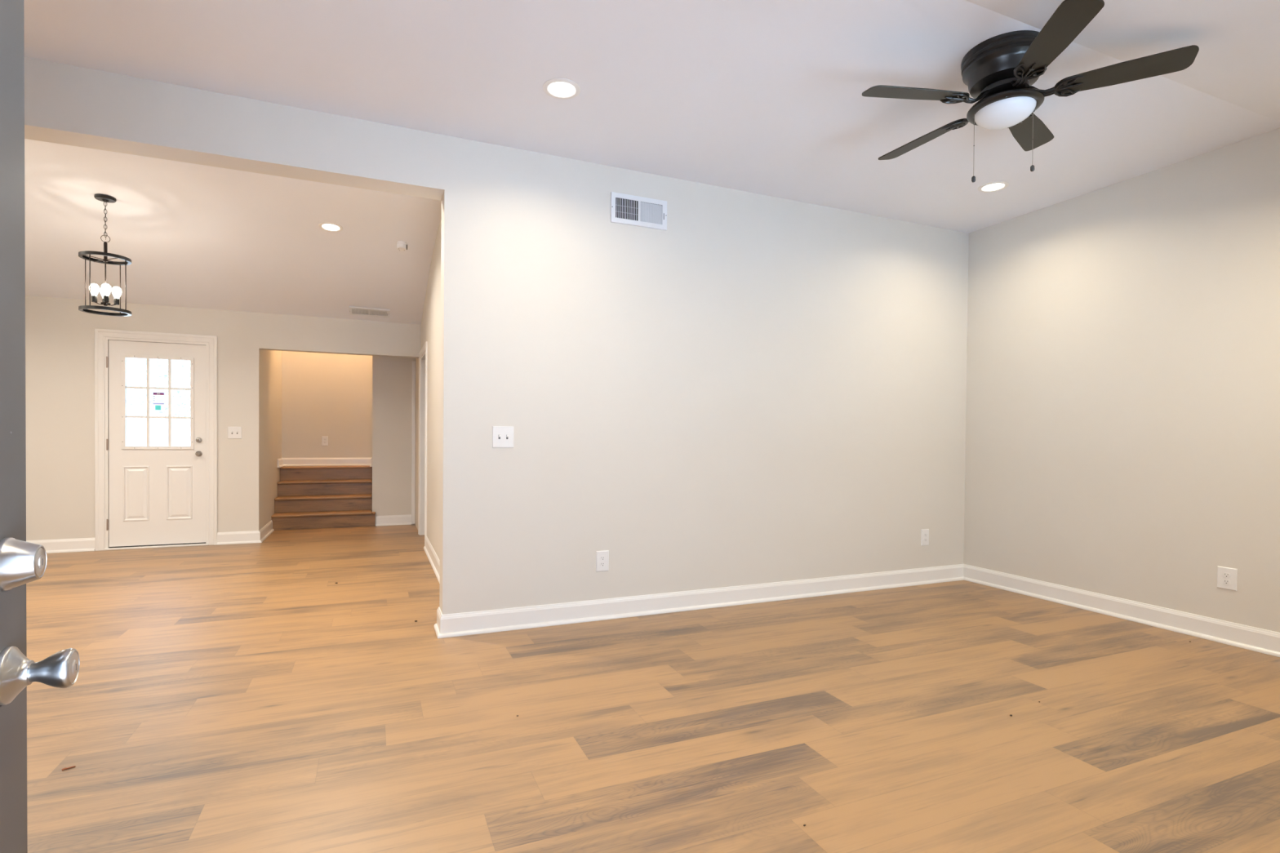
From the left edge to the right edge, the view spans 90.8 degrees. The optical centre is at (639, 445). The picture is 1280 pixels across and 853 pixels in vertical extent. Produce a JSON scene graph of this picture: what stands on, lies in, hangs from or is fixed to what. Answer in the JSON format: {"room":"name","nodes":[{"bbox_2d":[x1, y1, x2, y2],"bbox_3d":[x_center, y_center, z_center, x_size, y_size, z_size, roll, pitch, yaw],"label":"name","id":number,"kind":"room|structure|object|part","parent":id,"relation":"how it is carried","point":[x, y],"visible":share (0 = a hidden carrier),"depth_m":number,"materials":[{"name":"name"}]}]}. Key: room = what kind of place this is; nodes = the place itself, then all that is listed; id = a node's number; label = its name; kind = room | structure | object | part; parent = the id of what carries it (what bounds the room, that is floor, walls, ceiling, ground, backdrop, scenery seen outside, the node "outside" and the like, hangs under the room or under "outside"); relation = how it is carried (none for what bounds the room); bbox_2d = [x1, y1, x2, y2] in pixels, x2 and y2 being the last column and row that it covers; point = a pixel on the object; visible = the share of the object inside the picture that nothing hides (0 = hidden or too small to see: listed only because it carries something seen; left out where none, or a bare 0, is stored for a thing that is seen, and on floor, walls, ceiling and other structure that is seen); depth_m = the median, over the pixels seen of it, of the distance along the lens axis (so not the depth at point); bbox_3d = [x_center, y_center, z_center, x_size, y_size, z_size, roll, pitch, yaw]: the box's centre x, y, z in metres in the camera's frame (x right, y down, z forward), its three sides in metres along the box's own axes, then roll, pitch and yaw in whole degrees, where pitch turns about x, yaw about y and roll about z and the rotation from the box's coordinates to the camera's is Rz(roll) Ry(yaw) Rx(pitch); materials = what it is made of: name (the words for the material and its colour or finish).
{"room":"empty living room","nodes":[
{"label":"empty living room","id":0,"kind":"room"},
{"bbox_2d":[25,295,421,540],"bbox_3d":[-4.381,-0.281,6.642,3.916,2.620,0.120,0,1,-23],"label":"wall","id":1,"kind":"structure","parent":0,"point":[60,337],"depth_m":6.26,"materials":[{"name":"paint"}]},
{"bbox_2d":[26,537,94,553],"bbox_3d":[-5.748,0.962,6.001,0.905,0.127,0.030,0,1,-23],"label":"baseboard","id":2,"kind":"structure","parent":1,"relation":"attached to","point":[82,544],"depth_m":6.09,"materials":[{"name":"white paint"}]},
{"bbox_2d":[106,339,205,547],"bbox_3d":[-4.874,-0.017,6.378,0.823,2.051,0.101,0,1,-23],"label":"door","id":3,"kind":"structure","parent":1,"relation":"in","point":[157,495],"depth_m":6.38,"materials":[{"name":"white paint"}]},
{"bbox_3d":[-5.044,0.477,6.324,0.213,0.550,0.018,0,1,-23],"label":"panel","id":4,"kind":"part","parent":3,"relation":"part of","materials":[{"name":"white paint"}]},
{"bbox_3d":[-4.713,0.478,6.465,0.221,0.550,0.018,0,1,-23],"label":"panel","id":5,"kind":"part","parent":3,"relation":"part of","materials":[{"name":"white paint"}]},
{"bbox_3d":[-4.544,0.081,6.497,0.059,0.059,0.055,0,1,-23],"label":"knob","id":6,"kind":"part","parent":3,"relation":"part of","materials":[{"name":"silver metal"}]},
{"bbox_2d":[94,328,217,551],"bbox_3d":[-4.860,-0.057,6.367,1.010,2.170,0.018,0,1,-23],"label":"trim","id":7,"kind":"structure","parent":1,"relation":"attached to","point":[100,334],"depth_m":6.22,"materials":[{"name":"white paint"}]},
{"bbox_2d":[104,542,208,550],"bbox_3d":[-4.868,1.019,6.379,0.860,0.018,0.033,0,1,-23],"label":"trim","id":8,"kind":"structure","parent":1,"relation":"attached to","point":[193,544],"depth_m":6.36,"materials":[{"name":"white paint"}]},
{"bbox_2d":[227,426,241,439],"bbox_3d":[-4.251,-0.138,6.622,0.126,0.126,0.022,0,1,-23],"label":"light switch","id":9,"kind":"object","parent":1,"relation":"attached to","point":[235,433],"visible":1,"depth_m":6.63,"materials":[{"name":"white plastic"}]},
{"bbox_2d":[260,349,281,528],"bbox_3d":[-4.506,-0.885,7.639,0.120,3.800,1.832,0,1,-23],"label":"wall","id":10,"kind":"structure","parent":0,"point":[271,360],"depth_m":7.39,"materials":[{"name":"paint"}]},
{"bbox_2d":[216,520,274,545],"bbox_3d":[-4.392,0.960,7.069,0.404,0.127,0.937,0,1,-23],"label":"baseboard","id":11,"kind":"structure","parent":10,"relation":"attached to","point":[254,536],"depth_m":6.67,"materials":[{"name":"white paint"}]},
{"bbox_2d":[281,351,372,512],"bbox_3d":[-4.274,-0.897,8.667,1.351,3.800,0.120,0,1,-23],"label":"wall","id":12,"kind":"structure","parent":0,"point":[330,395],"depth_m":8.61,"materials":[{"name":"paint"}]},
{"bbox_2d":[321,435,328,445],"bbox_3d":[-4.292,-0.068,8.603,0.076,0.130,0.009,0,1,-23],"label":"power outlet","id":13,"kind":"object","parent":12,"relation":"attached to","point":[324,438],"visible":1,"depth_m":8.60,"materials":[{"name":"white plastic"}]},
{"bbox_2d":[277,457,372,467],"bbox_3d":[-4.180,0.220,8.437,1.111,0.109,0.410,0,1,-23],"label":"baseboard","id":14,"kind":"structure","parent":12,"relation":"attached to","point":[282,462],"depth_m":8.58,"materials":[{"name":"white paint"}]},
{"bbox_2d":[372,355,415,525],"bbox_3d":[-3.275,-0.886,8.542,0.631,3.800,0.890,0,1,-23],"label":"wall","id":15,"kind":"structure","parent":0,"point":[392,376],"depth_m":8.11,"materials":[{"name":"paint"}]},
{"bbox_2d":[375,514,411,526],"bbox_3d":[-3.165,0.957,8.120,0.426,0.127,0.030,0,1,-23],"label":"baseboard","id":16,"kind":"structure","parent":15,"relation":"attached to","point":[389,520],"depth_m":8.12,"materials":[{"name":"white paint"}]},
{"bbox_2d":[411,360,415,524],"bbox_3d":[-2.942,-0.041,8.204,0.043,2.116,0.018,0,1,-23],"label":"trim","id":17,"kind":"structure","parent":15,"relation":"attached to","point":[413,422],"depth_m":8.20,"materials":[{"name":"white paint"}]},
{"bbox_2d":[414,218,441,559],"bbox_3d":[-1.938,-0.492,6.044,0.115,3.100,4.764,0,1,-23],"label":"wall","id":18,"kind":"structure","parent":0,"point":[431,316],"depth_m":5.83,"materials":[{"name":"paint"}]},
{"bbox_2d":[417,341,427,546],"bbox_3d":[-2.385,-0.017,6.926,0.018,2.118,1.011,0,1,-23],"label":"trim","id":19,"kind":"structure","parent":18,"relation":"attached to","point":[424,348],"depth_m":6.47,"materials":[{"name":"white paint"}]},
{"bbox_2d":[423,536,439,583],"bbox_3d":[-1.644,1.008,5.153,0.030,0.127,2.850,0,1,-23],"label":"baseboard","id":20,"kind":"structure","parent":18,"relation":"attached to","point":[433,559],"depth_m":5.62,"materials":[{"name":"white paint"}]},
{"bbox_2d":[24,56,968,614],"bbox_3d":[-0.982,-0.455,3.765,7.928,3.100,0.178,0,1,-23],"label":"wall","id":21,"kind":"structure","parent":0,"point":[751,388],"depth_m":4.09,"materials":[{"name":"paint"}]},
{"bbox_2d":[492,426,514,448],"bbox_3d":[-0.808,-0.053,3.738,0.127,0.128,0.022,0,1,-23],"label":"light switch","id":22,"kind":"object","parent":21,"relation":"attached to","point":[502,436],"visible":1,"depth_m":3.74,"materials":[{"name":"white plastic"}]},
{"bbox_2d":[595,550,608,571],"bbox_3d":[-0.237,0.730,4.000,0.084,0.130,0.009,0,1,-23],"label":"power outlet","id":23,"kind":"object","parent":21,"relation":"attached to","point":[602,557],"visible":1,"depth_m":4.00,"materials":[{"name":"white plastic"}]},
{"bbox_2d":[600,562,605,566],"bbox_3d":[-0.236,0.750,3.997,0.034,0.027,0.002,0,1,-23],"label":"receptacle","id":24,"kind":"object","parent":23,"relation":"attached to","point":[602,564],"depth_m":4.00,"materials":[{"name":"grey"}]},
{"bbox_2d":[600,555,605,559],"bbox_3d":[-0.235,0.711,3.997,0.034,0.027,0.002,0,1,-23],"label":"receptacle","id":25,"kind":"object","parent":23,"relation":"attached to","point":[602,557],"depth_m":4.00,"materials":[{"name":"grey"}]},
{"bbox_2d":[610,191,666,230],"bbox_3d":[-0.004,-1.506,4.056,0.388,0.187,0.020,0,1,-23],"label":"air vent","id":26,"kind":"object","parent":21,"relation":"in","point":[625,209],"visible":1,"depth_m":4.05,"materials":[{"name":"white metal"}]},
{"bbox_2d":[433,564,964,638],"bbox_3d":[0.729,1.037,4.515,4.184,0.127,0.238,0,1,-23],"label":"baseboard","id":27,"kind":"structure","parent":21,"relation":"attached to","point":[456,624],"depth_m":4.19,"materials":[{"name":"white paint"}]},
{"bbox_2d":[920,528,928,546],"bbox_3d":[2.291,0.735,5.071,0.080,0.130,0.009,0,1,-23],"label":"power outlet","id":28,"kind":"object","parent":21,"relation":"attached to","point":[925,532],"visible":1,"depth_m":5.07,"materials":[{"name":"white plastic"}]},
{"bbox_2d":[23,0,1279,324],"bbox_3d":[-1.357,-1.979,4.660,8.128,1.481,9.800,0,1,-23],"label":"ceiling","id":29,"kind":"structure","parent":0,"point":[765,97],"depth_m":3.25,"materials":[{"name":"paint"}]},
{"bbox_2d":[78,194,131,316],"bbox_3d":[-3.991,-1.425,4.715,0.304,0.855,0.304,0,1,-23],"label":"pendant lantern","id":30,"kind":"object","parent":29,"relation":"hanging from","point":[105,289],"visible":1,"depth_m":4.70,"materials":[{"name":"black metal"}]},
{"bbox_3d":[-4.136,-1.206,4.710,0.006,0.393,0.006,0,1,-23],"label":"cage rod","id":31,"kind":"part","parent":30,"relation":"part of","materials":[{"name":"brown metal"}]},
{"bbox_3d":[-3.984,-1.202,4.575,0.006,0.393,0.006,0,1,-23],"label":"cage rod","id":32,"kind":"part","parent":30,"relation":"part of","materials":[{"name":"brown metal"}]},
{"bbox_3d":[-4.040,-1.155,4.675,0.060,0.094,0.060,0,1,-23],"label":"bulb","id":33,"kind":"part","parent":30,"relation":"part of","materials":[{"name":"white glass"}]},
{"bbox_3d":[-3.990,-1.450,4.715,0.030,0.146,0.030,0,1,-23],"label":"stem","id":34,"kind":"part","parent":30,"relation":"part of","materials":[{"name":"brown metal"}]},
{"bbox_3d":[-3.988,-1.682,4.712,0.015,0.286,0.015,1,1,3],"label":"chain","id":35,"kind":"part","parent":30,"relation":"part of","materials":[{"name":"brown metal"}]},
{"bbox_3d":[-3.992,-1.220,4.718,0.008,0.323,0.008,0,1,0],"label":"rod","id":36,"kind":"part","parent":30,"relation":"part of","materials":[{"name":"brown metal"}]},
{"bbox_3d":[-3.949,-1.154,4.672,0.060,0.094,0.060,0,1,-23],"label":"bulb","id":37,"kind":"part","parent":30,"relation":"part of","materials":[{"name":"white glass"}]},
{"bbox_3d":[-3.946,-1.155,4.763,0.060,0.094,0.060,0,1,-23],"label":"bulb","id":38,"kind":"part","parent":30,"relation":"part of","materials":[{"name":"white glass"}]},
{"bbox_3d":[-4.001,-1.206,4.862,0.006,0.393,0.006,0,1,-23],"label":"cage rod","id":39,"kind":"part","parent":30,"relation":"part of","materials":[{"name":"brown metal"}]},
{"bbox_3d":[-3.849,-1.203,4.727,0.006,0.393,0.006,0,1,-23],"label":"cage rod","id":40,"kind":"part","parent":30,"relation":"part of","materials":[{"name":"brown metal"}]},
{"bbox_2d":[318,222,342,231],"bbox_3d":[-2.605,-1.843,5.323,0.184,0.026,0.183,0,1,-18],"label":"recessed light","id":41,"kind":"object","parent":29,"relation":"in","point":[327,226],"visible":1,"depth_m":5.32,"materials":[{"name":"white paint"}]},
{"bbox_2d":[348,306,390,317],"bbox_3d":[-2.956,-1.464,6.907,0.408,0.065,0.174,0,1,-23],"label":"ceiling vent","id":42,"kind":"object","parent":29,"relation":"in","point":[355,310],"visible":1,"depth_m":6.90,"materials":[{"name":"white metal"}]},
{"bbox_2d":[395,240,407,251],"bbox_3d":[-2.147,-1.796,5.685,0.091,0.072,0.091,1,1,27],"label":"smoke detector","id":43,"kind":"object","parent":29,"relation":"attached to","point":[402,246],"visible":1,"depth_m":5.65,"materials":[{"name":"white plastic"}]},
{"bbox_2d":[542,78,580,99],"bbox_3d":[-0.385,-1.753,3.104,0.184,0.006,0.184,0,1,-23],"label":"recessed light","id":44,"kind":"object","parent":29,"relation":"in","point":[557,88],"visible":1,"depth_m":3.10,"materials":[{"name":"white paint"}]},
{"bbox_2d":[977,181,1008,192],"bbox_3d":[2.379,-1.744,4.254,0.184,0.006,0.184,0,1,-23],"label":"recessed light","id":45,"kind":"object","parent":29,"relation":"in","point":[993,186],"visible":1,"depth_m":4.25,"materials":[{"name":"white paint"}]},
{"bbox_2d":[862,0,1199,182],"bbox_3d":[1.593,-1.464,2.849,1.279,0.570,1.222,0,1,-28],"label":"ceiling fan","id":46,"kind":"object","parent":29,"relation":"hanging from","point":[1000,72],"visible":1,"depth_m":2.69,"materials":[{"name":"black metal"}]},
{"bbox_3d":[1.200,-1.522,2.731,0.477,0.006,0.136,-2,13,-10],"label":"blade","id":47,"kind":"part","parent":46,"relation":"part of","materials":[{"name":"black wood"}]},
{"bbox_3d":[1.419,-1.537,3.178,0.136,0.006,0.477,-16,7,-27],"label":"blade","id":48,"kind":"part","parent":46,"relation":"part of","materials":[{"name":"black wood"}]},
{"bbox_3d":[1.491,-1.193,2.822,0.017,0.027,0.017,-2,1,-23],"label":"pull knob","id":49,"kind":"part","parent":46,"relation":"part of","materials":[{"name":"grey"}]},
{"bbox_3d":[1.492,-1.355,2.820,0.002,0.297,0.002,0,1,-23],"label":"pull chain","id":50,"kind":"part","parent":46,"relation":"part of","materials":[{"name":"silver metal"}]},
{"bbox_3d":[1.619,-1.460,2.804,0.240,0.062,0.240,-2,1,-23],"label":"lamp shade","id":51,"kind":"part","parent":46,"relation":"part of","materials":[{"name":"white glass"}]},
{"bbox_3d":[1.912,-1.552,3.106,0.477,0.006,0.136,-3,-10,-46],"label":"blade","id":52,"kind":"part","parent":46,"relation":"part of","materials":[{"name":"black wood"}]},
{"bbox_3d":[1.752,-1.240,2.821,0.017,0.027,0.017,-2,1,-23],"label":"pull knob","id":53,"kind":"part","parent":46,"relation":"part of","materials":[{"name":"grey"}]},
{"bbox_3d":[1.753,-1.381,2.819,0.002,0.255,0.002,1,1,7],"label":"pull chain","id":54,"kind":"part","parent":46,"relation":"part of","materials":[{"name":"silver metal"}]},
{"bbox_3d":[1.556,-1.527,2.384,0.136,0.006,0.477,10,3,8],"label":"blade","id":55,"kind":"part","parent":46,"relation":"part of","materials":[{"name":"black wood"}]},
{"bbox_3d":[1.997,-1.545,2.616,0.477,0.006,0.136,-1,-11,26],"label":"blade","id":56,"kind":"part","parent":46,"relation":"part of","materials":[{"name":"black wood"}]},
{"bbox_2d":[26,524,1279,852],"bbox_3d":[-1.463,1.102,4.888,8.128,0.050,10.369,0,1,-23],"label":"floor","id":57,"kind":"structure","parent":0,"point":[238,698],"depth_m":2.57,"materials":[{"name":"brown wood"}]},
{"bbox_2d":[62,765,75,770],"bbox_3d":[-1.962,1.105,2.168,0.011,0.003,0.035,1,1,45],"label":"leaf fragment","id":58,"kind":"object","parent":57,"relation":"on","point":[74,766],"visible":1,"depth_m":2.17,"materials":[{"name":"brown"}]},
{"bbox_2d":[271,465,375,530],"bbox_3d":[-4.059,0.645,8.202,1.151,0.731,0.949,0,1,-23],"label":"staircase","id":59,"kind":"structure","parent":57,"relation":"on","point":[319,482],"depth_m":8.09,"materials":[{"name":"brown wood"}]},
{"bbox_2d":[963,127,1279,632],"bbox_3d":[3.477,-0.413,3.555,0.120,3.100,4.045,0,1,-23],"label":"wall","id":60,"kind":"structure","parent":0,"point":[1122,404],"depth_m":4.05,"materials":[{"name":"paint"}]},
{"bbox_2d":[964,564,1279,657],"bbox_3d":[3.383,1.072,3.574,0.030,0.127,3.628,0,1,-23],"label":"baseboard","id":61,"kind":"structure","parent":60,"relation":"attached to","point":[1242,636],"depth_m":4.04,"materials":[{"name":"white paint"}]},
{"bbox_2d":[1217,565,1237,591],"bbox_3d":[3.372,0.762,3.630,0.009,0.126,0.092,0,1,-23],"label":"power outlet","id":62,"kind":"object","parent":60,"relation":"attached to","point":[1227,577],"visible":1,"depth_m":3.63,"materials":[{"name":"white plastic"}]},
{"bbox_2d":[1222,579,1230,584],"bbox_3d":[3.369,0.781,3.629,0.002,0.027,0.034,0,1,-23],"label":"receptacle","id":63,"kind":"object","parent":62,"relation":"attached to","point":[1224,581],"depth_m":3.63,"materials":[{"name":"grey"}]},
{"bbox_2d":[1222,572,1230,577],"bbox_3d":[3.370,0.742,3.628,0.002,0.027,0.034,0,1,-23],"label":"receptacle","id":64,"kind":"object","parent":62,"relation":"attached to","point":[1225,575],"depth_m":3.63,"materials":[{"name":"grey plastic"}]},
{"bbox_3d":[0.495,-0.197,0.280,7.928,2.700,0.135,0,1,-23],"label":"wall","id":65,"kind":"structure","parent":0,"visible":0},
{"bbox_2d":[0,0,79,852],"bbox_3d":[-0.568,0.121,0.408,0.109,2.020,0.918,0,1,-27],"label":"door","id":66,"kind":"structure","parent":65,"relation":"in","point":[22,562],"depth_m":0.76,"materials":[{"name":"grey paint"}]},
{"bbox_3d":[-0.727,0.274,0.766,0.063,0.067,0.067,0,1,-27],"label":"knob","id":67,"kind":"part","parent":66,"relation":"part of","materials":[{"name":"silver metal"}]},
{"label":"outside","id":68,"kind":"structure","parent":0,"visible":0},
{"bbox_3d":[-10.722,0.932,25.288,60.000,0.100,35.100,0,1,-23],"label":"ground","id":69,"kind":"structure","parent":68,"visible":0},
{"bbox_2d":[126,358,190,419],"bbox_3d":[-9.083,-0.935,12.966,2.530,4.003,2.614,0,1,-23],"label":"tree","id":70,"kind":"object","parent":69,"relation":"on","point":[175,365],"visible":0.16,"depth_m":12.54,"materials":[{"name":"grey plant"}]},
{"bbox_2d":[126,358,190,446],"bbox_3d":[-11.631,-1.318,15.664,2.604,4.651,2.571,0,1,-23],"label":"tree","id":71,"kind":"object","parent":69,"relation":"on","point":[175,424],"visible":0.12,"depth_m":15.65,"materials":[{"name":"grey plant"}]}
]}

